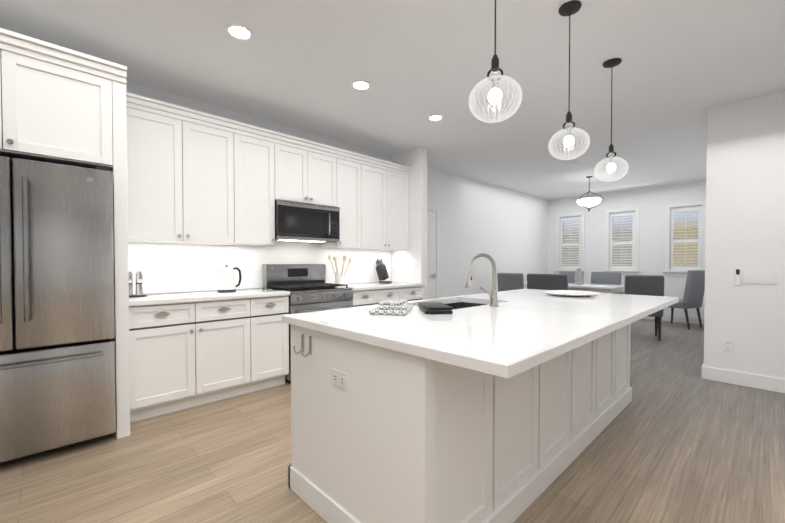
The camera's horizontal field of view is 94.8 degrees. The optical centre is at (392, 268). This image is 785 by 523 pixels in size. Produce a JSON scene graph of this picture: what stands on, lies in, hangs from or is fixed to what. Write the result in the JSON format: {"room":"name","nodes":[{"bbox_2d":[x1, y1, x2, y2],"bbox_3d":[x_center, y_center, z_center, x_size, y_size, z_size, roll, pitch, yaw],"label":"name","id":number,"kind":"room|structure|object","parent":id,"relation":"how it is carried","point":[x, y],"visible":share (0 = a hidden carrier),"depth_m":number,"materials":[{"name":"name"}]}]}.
{"room":"kitchen","nodes":[
{"label":"kitchen","id":0,"kind":"room"},
{"bbox_2d":[126,80,547,297],"bbox_3d":[-0.406,-0.267,5.024,12.100,2.750,0.150,-1,1,-44],"label":"wall","id":1,"kind":"structure","parent":0,"point":[505,229],"depth_m":6.72,"materials":[{"name":"white paint"}]},
{"bbox_2d":[126,96,241,244],"bbox_3d":[-1.895,-0.784,3.223,0.933,1.105,0.352,-1,1,-44],"label":"upper cabinet","id":2,"kind":"object","parent":1,"relation":"attached to","point":[195,177],"depth_m":3.08,"materials":[{"name":"white wood"}]},
{"bbox_2d":[234,124,281,245],"bbox_3d":[-1.459,-0.791,3.646,0.524,1.105,0.352,-1,1,-44],"label":"upper cabinet","id":3,"kind":"object","parent":1,"relation":"attached to","point":[261,151],"depth_m":3.56,"materials":[{"name":"white wood"}]},
{"bbox_2d":[128,241,390,293],"bbox_3d":[-1.183,-0.066,4.161,3.245,0.543,0.016,-1,1,-44],"label":"backsplash","id":4,"kind":"structure","parent":1,"relation":"attached to","point":[168,267],"depth_m":3.68,"materials":[{"name":"tile"}]},
{"bbox_2d":[282,136,337,206],"bbox_3d":[-1.041,-1.028,4.046,0.757,0.645,0.352,-1,1,-44],"label":"upper cabinet","id":5,"kind":"object","parent":1,"relation":"attached to","point":[309,171],"depth_m":3.93,"materials":[{"name":"white wood"}]},
{"bbox_2d":[275,199,339,242],"bbox_3d":[-1.002,-0.502,4.014,0.751,0.398,0.458,-1,1,-44],"label":"microwave","id":6,"kind":"object","parent":5,"relation":"attached to","point":[295,221],"visible":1,"depth_m":3.85,"materials":[{"name":"grey metal"}]},
{"bbox_2d":[320,152,409,249],"bbox_3d":[-0.355,-0.809,4.712,1.270,1.105,0.352,-1,1,-44],"label":"upper cabinet","id":7,"kind":"object","parent":1,"relation":"attached to","point":[373,195],"depth_m":4.56,"materials":[{"name":"white wood"}]},
{"bbox_2d":[427,205,439,298],"bbox_3d":[0.455,0.034,5.714,0.980,2.125,0.063,-1,1,-44],"label":"door frame","id":8,"kind":"structure","parent":1,"relation":"attached to","point":[433,252],"depth_m":5.95,"materials":[{"name":"white wood"}]},
{"bbox_2d":[0,319,784,522],"bbox_3d":[2.061,1.181,2.496,12.100,0.060,7.250,-1,1,-44],"label":"floor","id":9,"kind":"structure","parent":0,"point":[677,439],"depth_m":2.12,"materials":[{"name":"brown wood"}]},
{"bbox_2d":[0,156,115,464],"bbox_3d":[-2.410,0.251,2.317,0.915,1.806,0.870,-1,1,-44],"label":"fridge","id":10,"kind":"object","parent":9,"relation":"on","point":[57,363],"visible":1,"depth_m":2.17,"materials":[{"name":"grey metal"}]},
{"bbox_2d":[0,28,129,438],"bbox_3d":[-2.485,-0.097,2.325,1.176,2.500,0.841,-1,1,-44],"label":"cabinet","id":11,"kind":"object","parent":9,"relation":"on","point":[62,105],"visible":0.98,"depth_m":2.28,"materials":[{"name":"white wood"}]},
{"bbox_2d":[129,297,260,422],"bbox_3d":[-1.787,0.702,3.158,0.963,0.876,0.633,-1,1,-44],"label":"base cabinet","id":12,"kind":"object","parent":9,"relation":"on","point":[190,349],"depth_m":2.90,"materials":[{"name":"white wood"}]},
{"bbox_2d":[129,289,288,304],"bbox_3d":[-1.665,0.241,3.249,1.275,0.038,0.661,-1,1,-44],"label":"countertop","id":13,"kind":"structure","parent":12,"relation":"on","point":[212,295],"depth_m":3.03,"materials":[{"name":"white stone"}]},
{"bbox_2d":[128,271,146,296],"bbox_3d":[-2.078,0.124,2.907,0.155,0.207,0.080,-1,1,-44],"label":"salt","id":14,"kind":"object","parent":13,"relation":"on","point":[139,284],"visible":0.75,"depth_m":2.90,"materials":[{"name":"grey metal"}]},
{"bbox_2d":[215,265,241,291],"bbox_3d":[-1.543,0.093,3.410,0.233,0.252,0.160,-1,1,-44],"label":"kettle","id":15,"kind":"object","parent":13,"relation":"on","point":[226,279],"visible":1,"depth_m":3.34,"materials":[{"name":"white metal"}]},
{"bbox_2d":[261,293,289,389],"bbox_3d":[-1.373,0.695,3.559,0.433,0.876,0.633,-1,1,-44],"label":"base cabinet","id":16,"kind":"object","parent":9,"relation":"on","point":[274,333],"depth_m":3.39,"materials":[{"name":"white wood"}]},
{"bbox_2d":[262,264,352,383],"bbox_3d":[-0.904,0.539,3.941,0.754,1.175,0.697,-1,1,-44],"label":"range","id":17,"kind":"object","parent":9,"relation":"on","point":[308,287],"visible":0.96,"depth_m":3.87,"materials":[{"name":"silver metal"}]},
{"bbox_2d":[351,285,424,306],"bbox_3d":[-0.232,0.677,4.662,1.198,0.876,0.633,-1,1,-44],"label":"base cabinet","id":18,"kind":"object","parent":9,"relation":"on","point":[363,297],"depth_m":4.35,"materials":[{"name":"white wood"}]},
{"bbox_2d":[337,281,424,292],"bbox_3d":[-0.222,0.218,4.644,1.198,0.038,0.661,-1,1,-44],"label":"countertop","id":19,"kind":"structure","parent":18,"relation":"on","point":[370,285],"depth_m":4.51,"materials":[{"name":"white stone"}]},
{"bbox_2d":[328,254,351,283],"bbox_3d":[-0.631,0.012,4.383,0.246,0.382,0.262,-1,1,-44],"label":"utensil crock","id":20,"kind":"object","parent":19,"relation":"on","point":[339,278],"visible":0.88,"depth_m":4.34,"materials":[{"name":"white ceramic"}]},
{"bbox_2d":[375,258,391,282],"bbox_3d":[-0.132,0.026,4.976,0.100,0.333,0.252,-1,1,-44],"label":"knife block","id":21,"kind":"object","parent":19,"relation":"on","point":[382,272],"visible":1,"depth_m":4.95,"materials":[{"name":"black"}]},
{"bbox_2d":[282,321,631,522],"bbox_3d":[0.741,0.712,2.492,2.760,0.878,0.958,-1,1,-44],"label":"kitchen island","id":22,"kind":"object","parent":9,"relation":"on","point":[474,408],"depth_m":1.56,"materials":[{"name":"white wood"}]},
{"bbox_2d":[282,289,677,380],"bbox_3d":[0.854,0.256,2.398,2.750,0.038,1.290,-1,1,-44],"label":"island countertop","id":23,"kind":"structure","parent":22,"relation":"on","point":[528,328],"depth_m":1.61,"materials":[{"name":"white stone"}]},
{"bbox_2d":[368,299,452,314],"bbox_3d":[0.099,0.214,2.049,0.509,0.055,0.482,-1,1,-44],"label":"towels","id":24,"kind":"object","parent":23,"relation":"on","point":[394,307],"visible":1,"depth_m":1.94,"materials":[{"name":"white fabric"}]},
{"bbox_2d":[465,253,498,306],"bbox_3d":[0.565,0.068,2.344,0.097,0.337,0.248,-1,1,-44],"label":"faucet","id":25,"kind":"object","parent":23,"relation":"on","point":[493,297],"visible":1,"depth_m":2.28,"materials":[{"name":"silver metal"}]},
{"bbox_2d":[544,290,599,296],"bbox_3d":[1.508,0.212,3.051,0.430,0.026,0.430,-1,1,-44],"label":"platter","id":26,"kind":"object","parent":23,"relation":"on","point":[574,293],"visible":1,"depth_m":3.11,"materials":[{"name":"white ceramic"}]},
{"bbox_2d":[497,273,523,291],"bbox_3d":[2.360,0.579,6.899,0.577,1.001,0.500,-1,1,-44],"label":"chair","id":27,"kind":"object","parent":9,"relation":"on","point":[509,281],"visible":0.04,"depth_m":6.69,"materials":[{"name":"grey fabric"}]},
{"bbox_2d":[527,273,567,289],"bbox_3d":[2.803,0.589,6.340,0.577,1.001,0.680,-1,1,-44],"label":"chair","id":28,"kind":"object","parent":9,"relation":"on","point":[548,281],"visible":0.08,"depth_m":6.12,"materials":[{"name":"fabric"}]},
{"bbox_2d":[559,271,583,282],"bbox_3d":[3.765,0.564,7.785,0.577,1.001,0.500,-1,1,-44],"label":"chair","id":29,"kind":"object","parent":9,"relation":"on","point":[571,276],"visible":0.06,"depth_m":7.89,"materials":[{"name":"grey fabric"}]},
{"bbox_2d":[524,283,624,293],"bbox_3d":[3.473,0.688,6.969,0.900,0.775,1.670,-1,1,-44],"label":"dining table","id":30,"kind":"object","parent":9,"relation":"on","point":[607,288],"visible":0.17,"depth_m":6.44,"materials":[{"name":"white"}]},
{"bbox_2d":[575,269,582,284],"bbox_3d":[3.488,0.153,6.758,0.136,0.300,0.136,-1,1,-44],"label":"vase","id":31,"kind":"object","parent":30,"relation":"on","point":[578,277],"visible":1,"depth_m":6.71,"materials":[{"name":"grey"}]},
{"bbox_2d":[591,272,621,293],"bbox_3d":[4.238,0.573,7.296,0.577,1.001,0.550,-1,1,-44],"label":"chair","id":32,"kind":"object","parent":9,"relation":"on","point":[606,277],"visible":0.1,"depth_m":7.39,"materials":[{"name":"grey fabric"}]},
{"bbox_2d":[624,275,663,340],"bbox_3d":[3.989,0.598,5.762,0.500,1.001,0.577,1,1,31],"label":"chair","id":33,"kind":"object","parent":9,"relation":"on","point":[651,285],"visible":0.6,"depth_m":5.51,"materials":[{"name":"fabric"}]},
{"bbox_2d":[668,270,704,329],"bbox_3d":[5.366,0.553,6.703,0.500,1.060,0.584,0,1,-26],"label":"chair","id":34,"kind":"object","parent":9,"relation":"on","point":[694,290],"visible":0.73,"depth_m":6.45,"materials":[{"name":"grey fabric"}]},
{"bbox_2d":[0,0,784,199],"bbox_3d":[2.061,-1.649,2.448,12.100,0.100,7.250,-1,1,-44],"label":"ceiling","id":35,"kind":"structure","parent":0,"point":[681,68],"depth_m":2.89,"materials":[{"name":"white paint"}]},
{"bbox_2d":[225,23,253,40],"bbox_3d":[-1.033,-1.595,2.442,0.180,0.006,0.180,-1,1,-44],"label":"recessed light","id":36,"kind":"object","parent":35,"relation":"in","point":[238,31],"visible":1,"depth_m":2.44,"materials":[{"name":"white plastic"}]},
{"bbox_2d":[351,80,370,90],"bbox_3d":[-0.275,-1.608,3.175,0.180,0.006,0.180,-1,1,-44],"label":"recessed light","id":37,"kind":"object","parent":35,"relation":"in","point":[361,85],"visible":1,"depth_m":3.17,"materials":[{"name":"white plastic"}]},
{"bbox_2d":[427,114,443,120],"bbox_3d":[0.462,-1.620,3.887,0.180,0.006,0.180,-1,1,-44],"label":"recessed light","id":38,"kind":"object","parent":35,"relation":"in","point":[436,117],"visible":1,"depth_m":3.87,"materials":[{"name":"white plastic"}]},
{"bbox_2d":[469,0,521,122],"bbox_3d":[0.459,-1.123,1.611,0.231,0.922,0.231,-1,1,-44],"label":"pendant light","id":39,"kind":"object","parent":35,"relation":"hanging from","point":[495,96],"visible":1,"depth_m":1.61,"materials":[{"name":"clear glass"}]},
{"bbox_2d":[548,0,589,159],"bbox_3d":[1.084,-1.133,2.215,0.231,0.922,0.231,-1,1,-44],"label":"pendant light","id":40,"kind":"object","parent":35,"relation":"hanging from","point":[570,8],"visible":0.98,"depth_m":2.21,"materials":[{"name":"clear glass"}]},
{"bbox_2d":[559,159,579,164],"bbox_3d":[2.732,-1.645,5.567,0.340,0.010,0.180,-1,1,-44],"label":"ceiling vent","id":41,"kind":"object","parent":35,"relation":"in","point":[569,162],"visible":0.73,"depth_m":5.54,"materials":[{"name":"white"}]},
{"bbox_2d":[577,176,602,211],"bbox_3d":[3.584,-1.347,6.558,0.415,0.639,0.435,-1,1,-44],"label":"chandelier","id":42,"kind":"object","parent":35,"relation":"hanging from","point":[586,202],"visible":1,"depth_m":6.47,"materials":[{"name":"white glass"}]},
{"bbox_2d":[594,58,628,181],"bbox_3d":[1.710,-1.143,2.820,0.231,0.922,0.231,-1,1,-44],"label":"pendant light","id":43,"kind":"object","parent":35,"relation":"hanging from","point":[611,63],"visible":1,"depth_m":2.81,"materials":[{"name":"clear glass"}]},
{"bbox_2d":[391,146,426,299],"bbox_3d":[0.228,-0.269,5.123,0.120,2.750,0.590,-1,1,-44],"label":"wall","id":44,"kind":"structure","parent":0,"point":[409,264],"depth_m":4.95,"materials":[{"name":"white paint"}]},
{"bbox_2d":[547,181,705,317],"bbox_3d":[5.120,-0.315,7.904,0.150,2.750,3.390,-1,1,-44],"label":"wall","id":45,"kind":"structure","parent":0,"point":[651,202],"depth_m":7.62,"materials":[{"name":"white paint"}]},
{"bbox_2d":[554,212,584,273],"bbox_3d":[4.297,-0.601,8.710,0.204,1.455,0.690,-1,1,-44],"label":"window","id":46,"kind":"structure","parent":45,"relation":"in","point":[568,217],"depth_m":8.71,"materials":[{"name":"white wood"}]},
{"bbox_2d":[603,207,639,274],"bbox_3d":[5.047,-0.588,7.934,0.204,1.455,0.690,-1,1,-44],"label":"window","id":47,"kind":"structure","parent":45,"relation":"in","point":[610,242],"depth_m":7.91,"materials":[{"name":"white wood"}]},
{"bbox_2d":[642,314,703,324],"bbox_3d":[5.053,0.996,7.876,0.015,0.130,3.330,-1,1,-44],"label":"baseboard","id":48,"kind":"structure","parent":45,"relation":"attached to","point":[694,320],"depth_m":7.19,"materials":[{"name":"white wood"}]},
{"bbox_2d":[663,200,705,275],"bbox_3d":[5.805,-0.575,7.150,0.204,1.455,0.690,-1,1,-44],"label":"window","id":49,"kind":"structure","parent":45,"relation":"in","point":[670,269],"depth_m":7.16,"materials":[{"name":"white wood"}]},
{"bbox_2d":[704,91,784,378],"bbox_3d":[4.479,-0.224,2.453,0.150,2.750,3.560,-1,1,-44],"label":"wall","id":50,"kind":"structure","parent":0,"point":[745,197],"depth_m":3.47,"materials":[{"name":"white paint"}]},
{"bbox_2d":[701,363,704,378],"bbox_3d":[4.706,1.041,5.178,4.265,0.130,0.015,-1,1,-44],"label":"baseboard","id":51,"kind":"structure","parent":50,"relation":"attached to","point":[703,367],"depth_m":3.70,"materials":[{"name":"white wood"}]},
{"bbox_2d":[723,339,732,351],"bbox_3d":[3.312,0.760,3.561,0.007,0.115,0.072,-1,1,-44],"label":"outlet","id":52,"kind":"object","parent":50,"relation":"attached to","point":[727,345],"visible":1,"depth_m":3.56,"materials":[{"name":"white plastic"}]},
{"bbox_2d":[735,268,740,285],"bbox_3d":[3.351,0.081,3.505,0.013,0.175,0.043,-1,1,-44],"label":"switch plate","id":53,"kind":"object","parent":50,"relation":"attached to","point":[737,270],"depth_m":3.50,"materials":[{"name":"white plastic"}]},
{"bbox_2d":[704,366,784,392],"bbox_3d":[4.427,1.087,2.410,0.015,0.130,3.540,-1,1,-44],"label":"baseboard","id":54,"kind":"structure","parent":50,"relation":"attached to","point":[774,384],"depth_m":3.47,"materials":[{"name":"white wood"}]},
{"bbox_2d":[743,270,776,283],"bbox_3d":[3.456,0.083,3.399,0.009,0.125,0.219,-1,1,-44],"label":"switch plate","id":55,"kind":"object","parent":50,"relation":"attached to","point":[759,277],"depth_m":3.40,"materials":[{"name":"white plastic"}]},
{"label":"outside","id":56,"kind":"structure","parent":0,"visible":0},
{"bbox_2d":[563,220,578,265],"bbox_3d":[4.374,-0.615,8.784,0.004,1.380,0.600,-1,1,-44],"label":"window blind","id":57,"kind":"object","parent":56,"point":[569,237],"depth_m":8.80,"materials":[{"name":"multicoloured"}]},
{"bbox_2d":[613,215,632,265],"bbox_3d":[5.124,-0.602,8.008,0.004,1.380,0.600,-1,1,-44],"label":"window blind","id":58,"kind":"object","parent":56,"point":[618,229],"depth_m":8.02,"materials":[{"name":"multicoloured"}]},
{"bbox_2d":[673,210,698,265],"bbox_3d":[5.882,-0.589,7.224,0.004,1.380,0.600,-1,1,-44],"label":"window blind","id":59,"kind":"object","parent":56,"point":[687,223],"depth_m":7.22,"materials":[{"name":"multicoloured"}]}
]}

